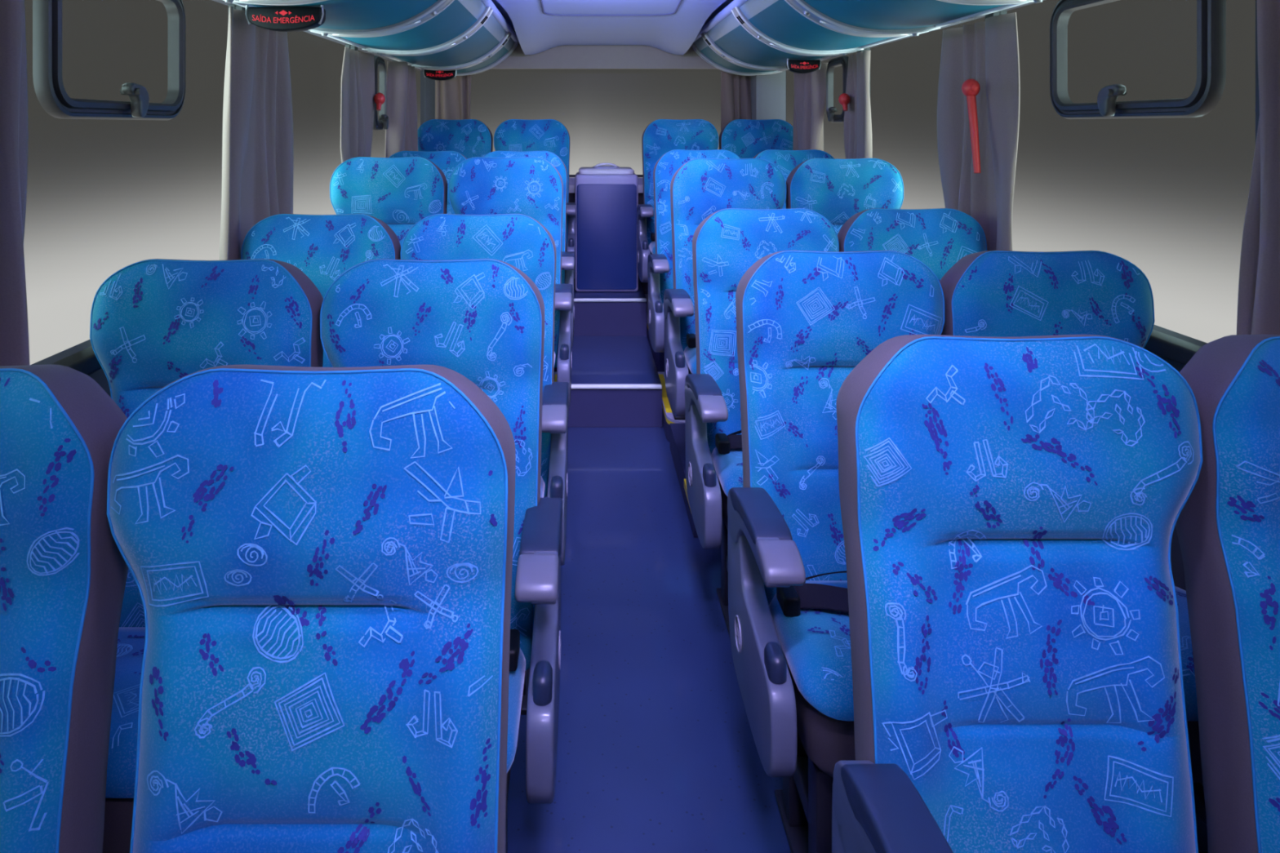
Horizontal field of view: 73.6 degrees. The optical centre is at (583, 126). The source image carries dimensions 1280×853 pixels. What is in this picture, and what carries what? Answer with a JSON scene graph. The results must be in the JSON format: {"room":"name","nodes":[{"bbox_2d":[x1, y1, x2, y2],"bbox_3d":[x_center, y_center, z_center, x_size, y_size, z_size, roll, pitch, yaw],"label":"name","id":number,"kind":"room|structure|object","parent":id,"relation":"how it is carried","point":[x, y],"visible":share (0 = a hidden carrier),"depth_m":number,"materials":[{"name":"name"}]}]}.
{"room":"vehicle interior","nodes":[
{"label":"vehicle interior","id":0,"kind":"room"},
{"bbox_2d":[31,0,423,397],"bbox_3d":[-1.090,0.380,2.280,0.060,2.080,7.260,0,0,0],"label":"wall","id":1,"kind":"structure","parent":0,"point":[99,375],"depth_m":1.87,"materials":[{"name":"grey plastic"}]},
{"bbox_2d":[49,346,102,375],"bbox_3d":[-1.052,0.498,2.250,0.055,0.039,7.180,0,0,0],"label":"trim","id":2,"kind":"structure","parent":1,"relation":"attached to","point":[85,361],"depth_m":1.76,"materials":[{"name":"black plastic"}]},
{"bbox_2d":[228,4,245,10],"bbox_3d":[-1.083,0.049,2.680,0.043,0.858,0.060,0,0,0],"label":"pillar","id":3,"kind":"structure","parent":1,"relation":"attached to","point":[237,6],"depth_m":2.65,"materials":[{"name":"black rubber"}]},
{"bbox_2d":[345,44,357,50],"bbox_3d":[-1.083,0.049,3.980,0.043,0.858,0.060,0,0,0],"label":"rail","id":4,"kind":"structure","parent":1,"relation":"attached to","point":[351,46],"depth_m":3.95,"materials":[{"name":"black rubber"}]},
{"bbox_2d":[223,0,519,75],"bbox_3d":[-0.738,-0.484,2.225,0.624,0.302,6.850,0,0,0],"label":"luggage rack","id":5,"kind":"object","parent":1,"relation":"attached to","point":[465,37],"visible":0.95,"depth_m":3.57,"materials":[{"name":"plastic"}]},
{"bbox_2d":[0,0,29,366],"bbox_3d":[-1.013,0.065,1.469,0.077,0.820,0.228,0,0,0],"label":"curtain","id":6,"kind":"object","parent":5,"relation":"hanging from","point":[14,114],"visible":0.98,"depth_m":1.50,"materials":[{"name":"grey fabric"}]},
{"bbox_2d":[218,5,293,260],"bbox_3d":[-1.025,0.065,2.702,0.054,0.820,0.555,0,0,0],"label":"curtain","id":7,"kind":"object","parent":5,"relation":"hanging from","point":[258,146],"visible":0.76,"depth_m":2.71,"materials":[{"name":"grey fabric"}]},
{"bbox_2d":[244,4,325,31],"bbox_3d":[-0.870,-0.316,2.497,0.228,0.074,0.057,0,0,0],"label":"exit sign","id":8,"kind":"object","parent":5,"relation":"attached to","point":[275,19],"visible":1,"depth_m":2.47,"materials":[{"name":"black plastic"}]},
{"bbox_2d":[340,46,374,163],"bbox_3d":[-1.026,0.065,3.926,0.051,0.820,0.502,0,0,0],"label":"curtain","id":9,"kind":"object","parent":5,"relation":"hanging from","point":[357,75],"visible":0.54,"depth_m":3.83,"materials":[{"name":"grey fabric"}]},
{"bbox_2d":[385,61,417,157],"bbox_3d":[-0.995,0.065,4.740,0.114,0.820,0.534,0,0,0],"label":"curtain","id":10,"kind":"object","parent":5,"relation":"hanging from","point":[402,132],"visible":0.5,"depth_m":4.54,"materials":[{"name":"grey fabric"}]},
{"bbox_2d":[422,69,456,80],"bbox_3d":[-0.870,-0.316,5.177,0.203,0.074,0.057,0,0,0],"label":"exit sign","id":11,"kind":"object","parent":5,"relation":"attached to","point":[438,75],"visible":1,"depth_m":5.15,"materials":[{"name":"black plastic"}]},
{"bbox_2d":[435,75,471,119],"bbox_3d":[-0.886,0.020,5.766,0.248,0.800,0.064,0,0,0],"label":"curtain","id":12,"kind":"object","parent":5,"relation":"hanging from","point":[452,96],"visible":0.27,"depth_m":5.77,"materials":[{"name":"grey fabric"}]},
{"bbox_2d":[373,93,385,111],"bbox_3d":[-0.982,-0.118,4.100,0.054,0.087,0.063,0,0,36],"label":"hammer","id":13,"kind":"object","parent":1,"relation":"attached to","point":[379,98],"visible":1,"depth_m":4.08,"materials":[{"name":"red plastic"}]},
{"bbox_3d":[-1.083,0.051,2.020,0.006,0.859,1.260,0,0,0],"label":"window","id":14,"kind":"structure","parent":1,"relation":"in","visible":0},
{"bbox_2d":[32,0,186,119],"bbox_3d":[-1.023,-0.185,1.927,0.074,0.341,0.577,0,0,0],"label":"vent window","id":15,"kind":"structure","parent":14,"relation":"attached to","point":[51,95],"depth_m":1.79,"materials":[{"name":"black plastic"}]},
{"bbox_3d":[-1.083,0.051,4.465,0.006,0.859,0.910,0,0,0],"label":"window","id":16,"kind":"structure","parent":1,"relation":"in","visible":0},
{"bbox_2d":[373,55,388,130],"bbox_3d":[-1.023,-0.168,4.330,0.074,0.377,0.262,0,0,0],"label":"vent window","id":17,"kind":"structure","parent":16,"relation":"attached to","point":[382,123],"depth_m":4.35,"materials":[{"name":"black plastic"}]},
{"bbox_2d":[420,68,718,293],"bbox_3d":[0.135,0.380,5.880,2.510,2.080,0.060,0,0,0],"label":"wall","id":18,"kind":"structure","parent":0,"point":[427,85],"depth_m":5.85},
{"bbox_2d":[568,177,643,192],"bbox_3d":[0.135,0.402,5.819,2.370,0.101,0.059,0,0,0],"label":"trim","id":19,"kind":"structure","parent":18,"relation":"attached to","point":[571,180],"depth_m":5.81,"materials":[{"name":"plastic"}]},
{"bbox_2d":[568,174,643,177],"bbox_3d":[0.135,0.341,5.862,2.290,0.016,0.035,0,0,0],"label":"trim","id":20,"kind":"structure","parent":18,"relation":"attached to","point":[570,175],"depth_m":5.84,"materials":[{"name":"black plastic"}]},
{"bbox_2d":[720,71,751,130],"bbox_3d":[1.035,0.020,5.766,0.207,0.800,0.063,0,0,0],"label":"curtain","id":21,"kind":"object","parent":18,"relation":"attached to","point":[735,90],"visible":0.38,"depth_m":5.77,"materials":[{"name":"grey fabric"}]},
{"bbox_2d":[491,0,755,55],"bbox_3d":[0.135,-0.585,2.250,2.510,0.230,7.320,0,0,0],"label":"ceiling","id":22,"kind":"structure","parent":0,"point":[536,32],"depth_m":4.72,"materials":[{"name":"plastic"}]},
{"bbox_2d":[539,0,682,16],"bbox_3d":[0.135,-0.617,3.780,0.701,0.054,1.571,0,0,0],"label":"trim","id":23,"kind":"structure","parent":22,"relation":"attached to","point":[540,1],"depth_m":4.55,"materials":[{"name":"white plastic"}]},
{"bbox_2d":[507,424,1208,852],"bbox_3d":[0.135,1.450,2.280,2.510,0.060,7.260,0,0,0],"label":"floor","id":24,"kind":"structure","parent":0,"point":[657,752],"depth_m":2.13,"materials":[{"name":"plastic"}]},
{"bbox_2d":[0,364,128,852],"bbox_3d":[-0.780,0.852,0.822,0.459,1.137,0.639,0,0,0],"label":"seat","id":25,"kind":"object","parent":24,"relation":"on","point":[64,571],"visible":0.99,"depth_m":0.94,"materials":[{"name":"fabric"}]},
{"bbox_2d":[89,258,323,852],"bbox_3d":[-0.780,0.848,1.597,0.459,1.144,0.639,0,0,0],"label":"seat","id":26,"kind":"object","parent":24,"relation":"on","point":[155,323],"visible":0.34,"depth_m":1.72,"materials":[{"name":"fabric"}]},
{"bbox_2d":[102,798,133,852],"bbox_3d":[-0.780,1.074,1.463,0.380,0.165,0.330,0,0,0],"label":"cushion","id":27,"kind":"object","parent":26,"relation":"on","point":[118,812],"depth_m":1.30,"materials":[{"name":"grey fabric"}]},
{"bbox_2d":[105,626,145,798],"bbox_3d":[-0.780,0.969,1.452,0.414,0.079,0.351,0,0,0],"label":"cushion","id":28,"kind":"object","parent":26,"relation":"on","point":[122,745],"depth_m":1.35,"materials":[{"name":"fabric"}]},
{"bbox_2d":[106,364,515,852],"bbox_3d":[-0.292,0.852,0.821,0.499,1.137,0.640,0,0,0],"label":"seat","id":29,"kind":"object","parent":24,"relation":"on","point":[319,560],"visible":1,"depth_m":0.94,"materials":[{"name":"fabric"}]},
{"bbox_2d":[240,213,400,367],"bbox_3d":[-0.780,0.840,2.361,0.459,1.160,0.639,0,0,0],"label":"seat","id":30,"kind":"object","parent":24,"relation":"on","point":[323,247],"visible":0.2,"depth_m":2.49,"materials":[{"name":"fabric"}]},
{"bbox_2d":[320,258,562,852],"bbox_3d":[-0.292,0.848,1.596,0.499,1.144,0.640,0,0,0],"label":"seat","id":31,"kind":"object","parent":24,"relation":"on","point":[481,320],"visible":0.44,"depth_m":1.71,"materials":[{"name":"fabric"}]},
{"bbox_2d":[506,767,511,808],"bbox_3d":[-0.312,1.074,1.463,0.380,0.165,0.330,0,0,0],"label":"cushion","id":32,"kind":"object","parent":31,"relation":"on","point":[508,769],"depth_m":1.40,"materials":[{"name":"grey fabric"}]},
{"bbox_2d":[506,648,525,772],"bbox_3d":[-0.312,0.969,1.452,0.414,0.079,0.351,0,0,0],"label":"cushion","id":33,"kind":"object","parent":31,"relation":"on","point":[517,664],"depth_m":1.43,"materials":[{"name":"fabric"}]},
{"bbox_2d":[400,213,568,714],"bbox_3d":[-0.292,0.840,2.360,0.499,1.160,0.640,0,0,0],"label":"seat","id":34,"kind":"object","parent":24,"relation":"on","point":[520,241],"visible":0.33,"depth_m":2.48,"materials":[{"name":"fabric"}]},
{"bbox_2d":[540,475,545,497],"bbox_3d":[-0.312,0.962,2.216,0.414,0.080,0.351,0,0,0],"label":"cushion","id":35,"kind":"object","parent":34,"relation":"on","point":[542,484],"depth_m":2.28,"materials":[{"name":"fabric"}]},
{"bbox_2d":[573,277,646,336],"bbox_3d":[0.135,1.218,5.420,0.470,0.402,0.860,0,0,0],"label":"step","id":36,"kind":"structure","parent":24,"relation":"on","point":[591,318],"depth_m":4.99,"materials":[{"name":"plastic"}]},
{"bbox_2d":[574,162,638,291],"bbox_3d":[0.141,0.623,5.375,0.388,0.785,0.339,0,0,0],"label":"base cabinet","id":37,"kind":"object","parent":36,"relation":"on","point":[606,197],"visible":1,"depth_m":5.21,"materials":[{"name":"blue plastic"}]},
{"bbox_2d":[573,297,646,302],"bbox_3d":[0.135,1.017,4.998,0.464,0.021,0.043,0,0,0],"label":"trim","id":38,"kind":"structure","parent":36,"relation":"attached to","point":[575,300],"depth_m":4.98,"materials":[{"name":"silver metal"}]},
{"bbox_2d":[567,336,662,426],"bbox_3d":[0.135,1.323,4.505,0.470,0.191,0.970,0,0,0],"label":"step","id":39,"kind":"structure","parent":24,"relation":"on","point":[595,359],"depth_m":4.11,"materials":[{"name":"plastic"}]},
{"bbox_2d":[571,383,662,389],"bbox_3d":[0.135,1.228,4.029,0.464,0.021,0.043,0,0,0],"label":"trim","id":40,"kind":"structure","parent":39,"relation":"attached to","point":[574,386],"depth_m":4.01,"materials":[{"name":"silver metal"}]},
{"bbox_2d":[644,293,664,371],"bbox_3d":[0.853,1.284,5.202,0.955,0.269,1.295,0,0,0],"label":"floor","id":41,"kind":"structure","parent":24,"relation":"on","point":[659,357],"depth_m":4.60,"materials":[{"name":"blue carpet"}]},
{"bbox_2d":[636,119,718,282],"bbox_3d":[0.562,0.553,4.955,0.499,1.194,0.640,0,0,0],"label":"seat","id":42,"kind":"object","parent":41,"relation":"on","point":[660,137],"visible":0.41,"depth_m":5.07,"materials":[{"name":"fabric"}]},
{"bbox_2d":[648,240,655,253],"bbox_3d":[0.583,0.679,4.811,0.414,0.082,0.351,0,0,0],"label":"cushion","id":43,"kind":"object","parent":42,"relation":"on","point":[652,243],"depth_m":4.76,"materials":[{"name":"fabric"}]},
{"bbox_2d":[719,119,793,158],"bbox_3d":[1.050,0.553,4.955,0.459,1.194,0.639,0,0,0],"label":"seat","id":44,"kind":"object","parent":41,"relation":"on","point":[745,138],"visible":0.25,"depth_m":5.08,"materials":[{"name":"fabric"}]},
{"bbox_2d":[657,371,697,537],"bbox_3d":[0.853,1.365,3.745,0.955,0.109,1.610,0,0,0],"label":"floor","id":45,"kind":"structure","parent":24,"relation":"on","point":[677,446],"depth_m":3.56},
{"bbox_2d":[657,373,691,512],"bbox_3d":[0.396,1.321,3.717,0.049,0.029,1.565,0,0,0],"label":"trim","id":46,"kind":"structure","parent":45,"relation":"attached to","point":[664,397],"depth_m":4.07,"materials":[{"name":"yellow plastic"}]},
{"bbox_2d":[647,149,739,419],"bbox_3d":[0.562,0.713,4.105,0.499,1.194,0.640,0,0,0],"label":"seat","id":47,"kind":"object","parent":45,"relation":"on","point":[660,264],"visible":0.32,"depth_m":4.19,"materials":[{"name":"fabric"}]},
{"bbox_2d":[663,158,786,417],"bbox_3d":[0.562,0.719,3.255,0.499,1.182,0.640,0,0,0],"label":"seat","id":48,"kind":"object","parent":45,"relation":"on","point":[700,188],"visible":0.47,"depth_m":3.37,"materials":[{"name":"fabric"}]},
{"bbox_2d":[683,346,696,373],"bbox_3d":[0.583,0.843,3.111,0.414,0.082,0.351,0,0,0],"label":"cushion","id":49,"kind":"object","parent":48,"relation":"on","point":[690,352],"depth_m":3.06,"materials":[{"name":"fabric"}]},
{"bbox_2d":[752,149,834,208],"bbox_3d":[1.050,0.713,4.106,0.459,1.194,0.639,0,0,0],"label":"seat","id":50,"kind":"object","parent":45,"relation":"on","point":[786,161],"visible":0.09,"depth_m":4.25,"materials":[{"name":"fabric"}]},
{"bbox_2d":[786,158,903,235],"bbox_3d":[1.050,0.719,3.256,0.459,1.182,0.639,0,0,0],"label":"seat","id":51,"kind":"object","parent":45,"relation":"on","point":[836,189],"visible":0.24,"depth_m":3.38,"materials":[{"name":"fabric"}]},
{"bbox_2d":[684,208,839,639],"bbox_3d":[0.562,0.841,2.555,0.499,1.157,0.640,0,0,0],"label":"seat","id":52,"kind":"object","parent":24,"relation":"on","point":[727,242],"visible":0.52,"depth_m":2.64,"materials":[{"name":"fabric"}]},
{"bbox_2d":[717,477,728,531],"bbox_3d":[0.583,1.070,2.422,0.380,0.167,0.330,0,0,0],"label":"cushion","id":53,"kind":"object","parent":52,"relation":"on","point":[724,491],"depth_m":2.38,"materials":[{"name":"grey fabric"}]},
{"bbox_2d":[711,447,742,496],"bbox_3d":[0.583,0.963,2.412,0.414,0.080,0.351,0,0,0],"label":"cushion","id":54,"kind":"object","parent":52,"relation":"on","point":[727,462],"depth_m":2.36,"materials":[{"name":"fabric"}]},
{"bbox_2d":[727,250,944,852],"bbox_3d":[0.562,0.852,1.765,0.499,1.137,0.640,0,0,0],"label":"seat","id":55,"kind":"object","parent":24,"relation":"on","point":[806,320],"visible":0.62,"depth_m":1.83,"materials":[{"name":"fabric"}]},
{"bbox_2d":[768,580,853,720],"bbox_3d":[0.583,0.971,1.621,0.414,0.079,0.351,0,0,0],"label":"cushion","id":56,"kind":"object","parent":55,"relation":"on","point":[813,634],"depth_m":1.54,"materials":[{"name":"fabric"}]},
{"bbox_2d":[783,654,855,777],"bbox_3d":[0.583,1.076,1.632,0.380,0.164,0.330,0,0,0],"label":"cushion","id":57,"kind":"object","parent":55,"relation":"on","point":[826,740],"depth_m":1.48,"materials":[{"name":"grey fabric"}]},
{"bbox_2d":[837,208,986,280],"bbox_3d":[1.050,0.841,2.555,0.459,1.157,0.639,0,0,0],"label":"seat","id":58,"kind":"object","parent":24,"relation":"on","point":[937,237],"visible":0.16,"depth_m":2.69,"materials":[{"name":"fabric"}]},
{"bbox_2d":[831,334,1203,852],"bbox_3d":[0.562,0.852,0.973,0.499,1.137,0.640,0,0,0],"label":"seat","id":59,"kind":"object","parent":24,"relation":"on","point":[1011,508],"visible":1,"depth_m":1.08,"materials":[{"name":"fabric"}]},
{"bbox_2d":[939,250,1206,852],"bbox_3d":[1.050,0.852,1.766,0.459,1.137,0.639,0,0,0],"label":"seat","id":60,"kind":"object","parent":24,"relation":"on","point":[987,293],"visible":0.26,"depth_m":1.89,"materials":[{"name":"fabric"}]},
{"bbox_2d":[1174,586,1198,720],"bbox_3d":[1.050,0.971,1.621,0.414,0.079,0.351,0,0,0],"label":"cushion","id":61,"kind":"object","parent":60,"relation":"on","point":[1187,657],"depth_m":1.50,"materials":[{"name":"fabric"}]},
{"bbox_2d":[1186,720,1203,782],"bbox_3d":[1.050,1.076,1.632,0.380,0.164,0.330,0,0,0],"label":"cushion","id":62,"kind":"object","parent":60,"relation":"on","point":[1193,726],"depth_m":1.47,"materials":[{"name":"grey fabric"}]},
{"bbox_2d":[1175,334,1279,852],"bbox_3d":[1.050,0.852,0.974,0.459,1.137,0.639,0,0,0],"label":"seat","id":63,"kind":"object","parent":24,"relation":"on","point":[1228,528],"visible":0.97,"depth_m":1.10,"materials":[{"name":"fabric"}]},
{"bbox_3d":[-0.583,1.365,4.157,0.955,0.109,0.785,0,0,0],"label":"floor","id":64,"kind":"structure","parent":24,"relation":"on","visible":0},
{"bbox_2d":[389,151,466,213],"bbox_3d":[-0.780,0.716,4.096,0.459,1.188,0.639,0,0,0],"label":"seat","id":65,"kind":"object","parent":64,"relation":"on","point":[446,161],"visible":0.09,"depth_m":4.24,"materials":[{"name":"fabric"}]},
{"bbox_2d":[484,151,574,382],"bbox_3d":[-0.292,0.716,4.095,0.499,1.188,0.640,0,0,0],"label":"seat","id":66,"kind":"object","parent":64,"relation":"on","point":[567,257],"visible":0.17,"depth_m":4.22,"materials":[{"name":"fabric"}]},
{"bbox_3d":[-0.583,1.285,5.202,0.955,0.269,1.295,0,0,0],"label":"floor","id":67,"kind":"structure","parent":24,"relation":"on","visible":0},
{"bbox_2d":[417,119,493,159],"bbox_3d":[-0.780,0.553,4.955,0.459,1.194,0.639,0,0,0],"label":"seat","id":68,"kind":"object","parent":67,"relation":"on","point":[471,138],"visible":0.26,"depth_m":5.08,"materials":[{"name":"fabric"}]},
{"bbox_2d":[493,119,576,279],"bbox_3d":[-0.292,0.553,4.955,0.499,1.194,0.640,0,0,0],"label":"seat","id":69,"kind":"object","parent":67,"relation":"on","point":[552,135],"visible":0.3,"depth_m":5.08,"materials":[{"name":"fabric"}]},
{"bbox_3d":[-0.585,1.365,3.350,0.950,0.109,0.820,0,0,0],"label":"floor","id":70,"kind":"structure","parent":24,"relation":"on","visible":0},
{"bbox_2d":[329,156,447,247],"bbox_3d":[-0.780,0.716,3.236,0.459,1.188,0.639,0,0,0],"label":"seat","id":71,"kind":"object","parent":70,"relation":"on","point":[400,193],"visible":0.26,"depth_m":3.36,"materials":[{"name":"fabric"}]},
{"bbox_2d":[448,156,573,497],"bbox_3d":[-0.292,0.716,3.235,0.499,1.188,0.640,0,0,0],"label":"seat","id":72,"kind":"object","parent":70,"relation":"on","point":[532,187],"visible":0.4,"depth_m":3.35,"materials":[{"name":"fabric"}]},
{"bbox_2d":[786,0,1207,786],"bbox_3d":[1.360,0.380,2.280,0.060,2.080,7.260,0,0,0],"label":"wall","id":73,"kind":"structure","parent":0,"point":[1177,566],"depth_m":1.92,"materials":[{"name":"grey plastic"}]},
{"bbox_2d":[491,41,716,68],"bbox_3d":[0.135,-0.511,5.680,2.390,0.253,0.040,0,0,0],"label":"trim","id":74,"kind":"structure","parent":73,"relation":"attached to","point":[566,56],"depth_m":5.66,"materials":[{"name":"white plastic"}]},
{"bbox_2d":[750,70,786,121],"bbox_3d":[1.232,0.046,5.720,0.193,0.853,0.240,0,0,0],"label":"window","id":75,"kind":"structure","parent":73,"relation":"attached to","point":[768,91],"depth_m":5.60,"materials":[{"name":"grey glass"}]},
{"bbox_2d":[857,47,870,94],"bbox_3d":[1.353,0.049,4.120,0.043,0.858,0.060,0,0,0],"label":"pillar","id":76,"kind":"structure","parent":73,"relation":"attached to","point":[867,48],"depth_m":4.09,"materials":[{"name":"black rubber"}]},
{"bbox_2d":[691,0,1043,75],"bbox_3d":[1.008,-0.484,2.225,0.624,0.302,6.850,0,0,0],"label":"luggage rack","id":77,"kind":"object","parent":73,"relation":"attached to","point":[737,41],"visible":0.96,"depth_m":3.49,"materials":[{"name":"plastic"}]},
{"bbox_2d":[786,58,821,73],"bbox_3d":[1.140,-0.313,4.427,0.177,0.074,0.057,0,0,0],"label":"exit sign","id":78,"kind":"object","parent":77,"relation":"attached to","point":[798,66],"visible":1,"depth_m":4.40,"materials":[{"name":"black plastic"}]},
{"bbox_2d":[792,62,827,151],"bbox_3d":[1.263,0.065,4.815,0.118,0.821,0.444,0,0,0],"label":"curtain","id":79,"kind":"object","parent":77,"relation":"hanging from","point":[810,88],"visible":0.54,"depth_m":4.71,"materials":[{"name":"grey fabric"}]},
{"bbox_2d":[844,50,872,159],"bbox_3d":[1.293,0.065,4.029,0.057,0.820,0.350,0,0,0],"label":"curtain","id":80,"kind":"object","parent":77,"relation":"hanging from","point":[857,118],"visible":0.56,"depth_m":3.97,"materials":[{"name":"grey fabric"}]},
{"bbox_2d":[838,93,849,111],"bbox_3d":[1.260,-0.117,4.120,0.054,0.087,0.063,0,0,36],"label":"hammer","id":81,"kind":"object","parent":80,"relation":"attached to","point":[844,99],"visible":1,"depth_m":4.10,"materials":[{"name":"red plastic"}]},
{"bbox_2d":[937,12,1019,250],"bbox_3d":[1.292,0.065,2.821,0.060,0.820,0.492,0,0,0],"label":"curtain","id":82,"kind":"object","parent":77,"relation":"hanging from","point":[986,52],"visible":0.82,"depth_m":2.79,"materials":[{"name":"grey fabric"}]},
{"bbox_2d":[961,78,980,173],"bbox_3d":[1.242,-0.002,2.725,0.054,0.302,0.091,0,0,0],"label":"hammer","id":83,"kind":"object","parent":82,"relation":"attached to","point":[971,88],"visible":1,"depth_m":2.71,"materials":[{"name":"red plastic"}]},
{"bbox_2d":[1236,0,1279,334],"bbox_3d":[1.287,0.065,1.567,0.070,0.820,0.194,0,0,0],"label":"curtain","id":84,"kind":"object","parent":77,"relation":"hanging from","point":[1259,284],"visible":0.87,"depth_m":1.60,"materials":[{"name":"grey fabric"}]},
{"bbox_2d":[984,9,1006,21],"bbox_3d":[1.353,0.049,2.800,0.043,0.858,0.060,0,0,0],"label":"pillar","id":85,"kind":"structure","parent":73,"relation":"attached to","point":[1002,11],"depth_m":2.77,"materials":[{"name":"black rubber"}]},
{"bbox_2d":[1143,329,1200,365],"bbox_3d":[1.323,0.498,2.250,0.055,0.039,7.180,0,0,0],"label":"trim","id":86,"kind":"structure","parent":73,"relation":"attached to","point":[1180,351],"depth_m":1.89,"materials":[{"name":"black plastic"}]},
{"bbox_2d":[1255,0,1259,141],"bbox_3d":[1.353,0.049,1.660,0.043,0.858,0.060,0,0,0],"label":"pillar","id":87,"kind":"structure","parent":73,"relation":"attached to","point":[1257,100],"depth_m":1.69,"materials":[{"name":"black rubber"}]},
{"bbox_3d":[1.353,0.051,2.230,0.006,0.859,1.080,0,0,0],"label":"window","id":88,"kind":"structure","parent":73,"relation":"in","visible":0},
{"bbox_2d":[1049,0,1226,119],"bbox_3d":[1.293,-0.188,2.075,0.074,0.337,0.622,0,0,0],"label":"vent window","id":89,"kind":"structure","parent":88,"relation":"attached to","point":[1208,91],"depth_m":1.96,"materials":[{"name":"black plastic"}]},
{"bbox_3d":[1.353,0.051,4.610,0.006,0.859,0.920,0,0,0],"label":"window","id":90,"kind":"structure","parent":73,"relation":"in","visible":0},
{"bbox_2d":[826,56,848,122],"bbox_3d":[1.293,-0.188,4.400,0.074,0.337,0.362,0,0,0],"label":"vent window","id":91,"kind":"structure","parent":90,"relation":"attached to","point":[842,60],"depth_m":4.41,"materials":[{"name":"black plastic"}]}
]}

